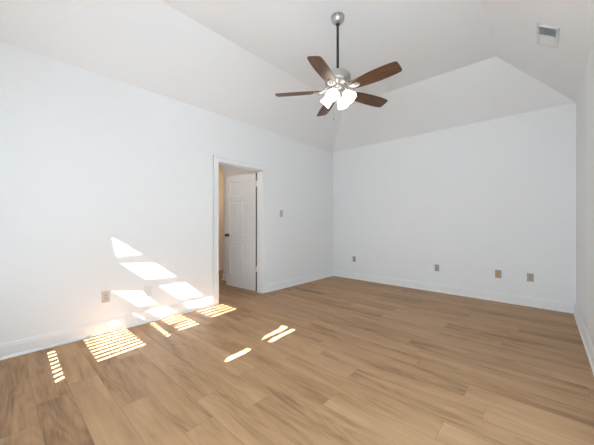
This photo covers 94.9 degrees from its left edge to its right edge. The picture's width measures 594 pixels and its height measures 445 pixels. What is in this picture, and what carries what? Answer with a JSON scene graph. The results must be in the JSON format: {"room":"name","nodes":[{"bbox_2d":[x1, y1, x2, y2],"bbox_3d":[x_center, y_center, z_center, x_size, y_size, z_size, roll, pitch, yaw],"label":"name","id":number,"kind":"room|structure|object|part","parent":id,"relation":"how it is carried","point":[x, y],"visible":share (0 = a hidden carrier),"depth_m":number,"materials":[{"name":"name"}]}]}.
{"room":"empty bedroom","nodes":[
{"label":"empty bedroom","id":0,"kind":"room"},
{"bbox_2d":[0,42,332,343],"bbox_3d":[-1.033,-0.214,4.129,0.120,2.789,5.584,0,0,42],"label":"wall","id":1,"kind":"structure","parent":0,"point":[106,184],"depth_m":2.99,"materials":[{"name":"white paint"}]},
{"bbox_2d":[102,291,109,302],"bbox_3d":[-2.042,0.794,2.915,0.009,0.120,0.074,0,0,42],"label":"wall outlet","id":2,"kind":"object","parent":1,"relation":"attached to","point":[106,294],"visible":1,"depth_m":2.91,"materials":[{"name":"beige plastic"}]},
{"bbox_2d":[144,285,150,295],"bbox_3d":[-1.763,0.808,3.225,0.008,0.118,0.080,0,0,42],"label":"wall plate","id":3,"kind":"object","parent":1,"relation":"attached to","point":[147,289],"visible":1,"depth_m":3.22,"materials":[{"name":"white plastic"}]},
{"bbox_2d":[0,270,332,359],"bbox_3d":[-0.979,1.113,4.080,0.026,0.135,5.344,0,0,42],"label":"baseboard","id":4,"kind":"structure","parent":1,"relation":"attached to","point":[19,347],"depth_m":2.95,"materials":[{"name":"white wood"}]},
{"bbox_2d":[213,155,266,305],"bbox_3d":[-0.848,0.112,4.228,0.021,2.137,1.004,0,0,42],"label":"trim","id":5,"kind":"structure","parent":1,"relation":"attached to","point":[216,159],"depth_m":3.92,"materials":[{"name":"white wood"}]},
{"bbox_2d":[225,173,256,290],"bbox_3d":[-0.998,0.159,4.885,0.803,2.018,0.165,0,0,37],"label":"door","id":6,"kind":"structure","parent":1,"relation":"in","point":[241,190],"depth_m":4.86,"materials":[{"name":"white paint"}]},
{"bbox_2d":[219,172,222,264],"bbox_3d":[-2.197,-0.040,6.540,0.120,2.440,3.564,0,0,42],"label":"wall","id":7,"kind":"structure","parent":0,"point":[220,173],"depth_m":6.78,"materials":[{"name":"white paint"}]},
{"bbox_2d":[219,264,225,280],"bbox_3d":[-1.276,1.113,5.709,2.360,0.135,3.324,0,0,42],"label":"baseboard","id":8,"kind":"structure","parent":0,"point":[221,265],"depth_m":5.59,"materials":[{"name":"beige wood"}]},
{"bbox_2d":[223,166,256,273],"bbox_3d":[-0.998,-0.040,5.212,1.280,2.440,0.120,0,0,42],"label":"wall","id":9,"kind":"structure","parent":0,"point":[227,171],"depth_m":5.54,"materials":[{"name":"white paint"}]},
{"bbox_2d":[0,270,593,444],"bbox_3d":[-0.503,1.230,3.650,6.508,0.100,5.584,0,0,42],"label":"floor","id":10,"kind":"structure","parent":0,"point":[333,360],"depth_m":2.10,"materials":[{"name":"brown wood"}]},
{"bbox_2d":[0,0,593,151],"bbox_3d":[0.417,-1.889,2.819,3.788,0.661,5.344,0,0,42],"label":"ceiling","id":11,"kind":"structure","parent":0,"point":[462,62],"depth_m":3.12,"materials":[{"name":"white paint"}]},
{"bbox_2d":[275,12,401,119],"bbox_3d":[0.449,-1.589,2.780,1.223,1.062,1.269,0,0,42],"label":"ceiling fan","id":12,"kind":"object","parent":11,"relation":"hanging from","point":[337,79],"visible":1,"depth_m":2.73,"materials":[{"name":"brown wood"}]},
{"bbox_3d":[0.015,-1.355,2.871,0.490,0.007,0.150,0,14,8],"label":"blade","id":13,"kind":"part","parent":12,"relation":"part of","materials":[{"name":"brown wood"}]},
{"bbox_3d":[0.240,-1.355,2.445,0.150,0.007,0.490,16,7,25],"label":"blade","id":14,"kind":"part","parent":12,"relation":"part of","materials":[{"name":"brown wood"}]},
{"bbox_3d":[0.310,-1.270,2.878,0.133,0.133,0.118,0,0,42],"label":"lamp shade","id":15,"kind":"part","parent":12,"relation":"part of","materials":[{"name":"white glass"}]},
{"bbox_3d":[0.350,-1.355,3.217,0.150,0.007,0.490,-14,2,-10],"label":"blade","id":16,"kind":"part","parent":12,"relation":"part of","materials":[{"name":"brown wood"}]},
{"bbox_3d":[0.356,-1.270,2.703,0.118,0.133,0.133,0,0,42],"label":"lamp shade","id":17,"kind":"part","parent":12,"relation":"part of","materials":[{"name":"white glass"}]},
{"bbox_3d":[0.360,-1.281,2.714,0.059,0.074,0.075,0,0,42],"label":"bulb","id":18,"kind":"part","parent":12,"relation":"part of","materials":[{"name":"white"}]},
{"bbox_3d":[0.485,-1.270,2.924,0.118,0.133,0.133,0,0,42],"label":"lamp shade","id":19,"kind":"part","parent":12,"relation":"part of","materials":[{"name":"white glass"}]},
{"bbox_3d":[0.531,-1.270,2.749,0.133,0.133,0.118,0,0,42],"label":"lamp shade","id":20,"kind":"part","parent":12,"relation":"part of","materials":[{"name":"white glass"}]},
{"bbox_3d":[0.783,-1.355,3.006,0.490,0.007,0.150,0,-14,-28],"label":"blade","id":21,"kind":"part","parent":12,"relation":"part of","materials":[{"name":"brown wood"}]},
{"bbox_3d":[0.715,-1.355,2.528,0.490,0.007,0.150,0,-14,44],"label":"blade","id":22,"kind":"part","parent":12,"relation":"part of","materials":[{"name":"brown wood"}]},
{"bbox_2d":[536,24,559,48],"bbox_3d":[2.371,-1.758,2.582,0.156,0.122,0.360,0,0,42],"label":"ceiling vent","id":23,"kind":"object","parent":11,"relation":"in","point":[548,36],"visible":1,"depth_m":2.57,"materials":[{"name":"white metal"}]},
{"bbox_2d":[333,102,575,302],"bbox_3d":[2.248,-0.214,4.847,3.788,2.789,0.120,0,0,42],"label":"wall","id":24,"kind":"structure","parent":0,"point":[473,201],"depth_m":4.33,"materials":[{"name":"white paint"}]},
{"bbox_2d":[333,270,574,313],"bbox_3d":[2.199,1.113,4.793,3.788,0.135,0.026,0,0,42],"label":"baseboard","id":25,"kind":"structure","parent":24,"relation":"attached to","point":[568,307],"depth_m":4.32,"materials":[{"name":"white wood"}]},
{"bbox_2d":[495,270,500,277],"bbox_3d":[3.004,0.769,4.072,0.076,0.118,0.017,0,0,42],"label":"wall jack","id":26,"kind":"object","parent":24,"relation":"attached to","point":[497,272],"visible":1,"depth_m":4.08,"materials":[{"name":"beige plastic"}]},
{"bbox_2d":[527,273,533,281],"bbox_3d":[3.277,0.772,3.831,0.074,0.116,0.009,0,0,42],"label":"wall outlet","id":27,"kind":"object","parent":24,"relation":"attached to","point":[530,277],"visible":1,"depth_m":3.83,"materials":[{"name":"beige plastic"}]},
{"bbox_2d":[576,38,593,345],"bbox_3d":[1.868,-0.214,1.510,0.120,2.789,5.584,0,0,42],"label":"wall","id":28,"kind":"structure","parent":0,"point":[585,99],"depth_m":2.81,"materials":[{"name":"white paint"}]},
{"bbox_2d":[573,303,593,374],"bbox_3d":[1.813,1.113,1.558,0.026,0.135,5.344,0,0,42],"label":"baseboard","id":29,"kind":"structure","parent":28,"relation":"attached to","point":[589,348],"depth_m":2.61,"materials":[{"name":"white wood"}]}
]}

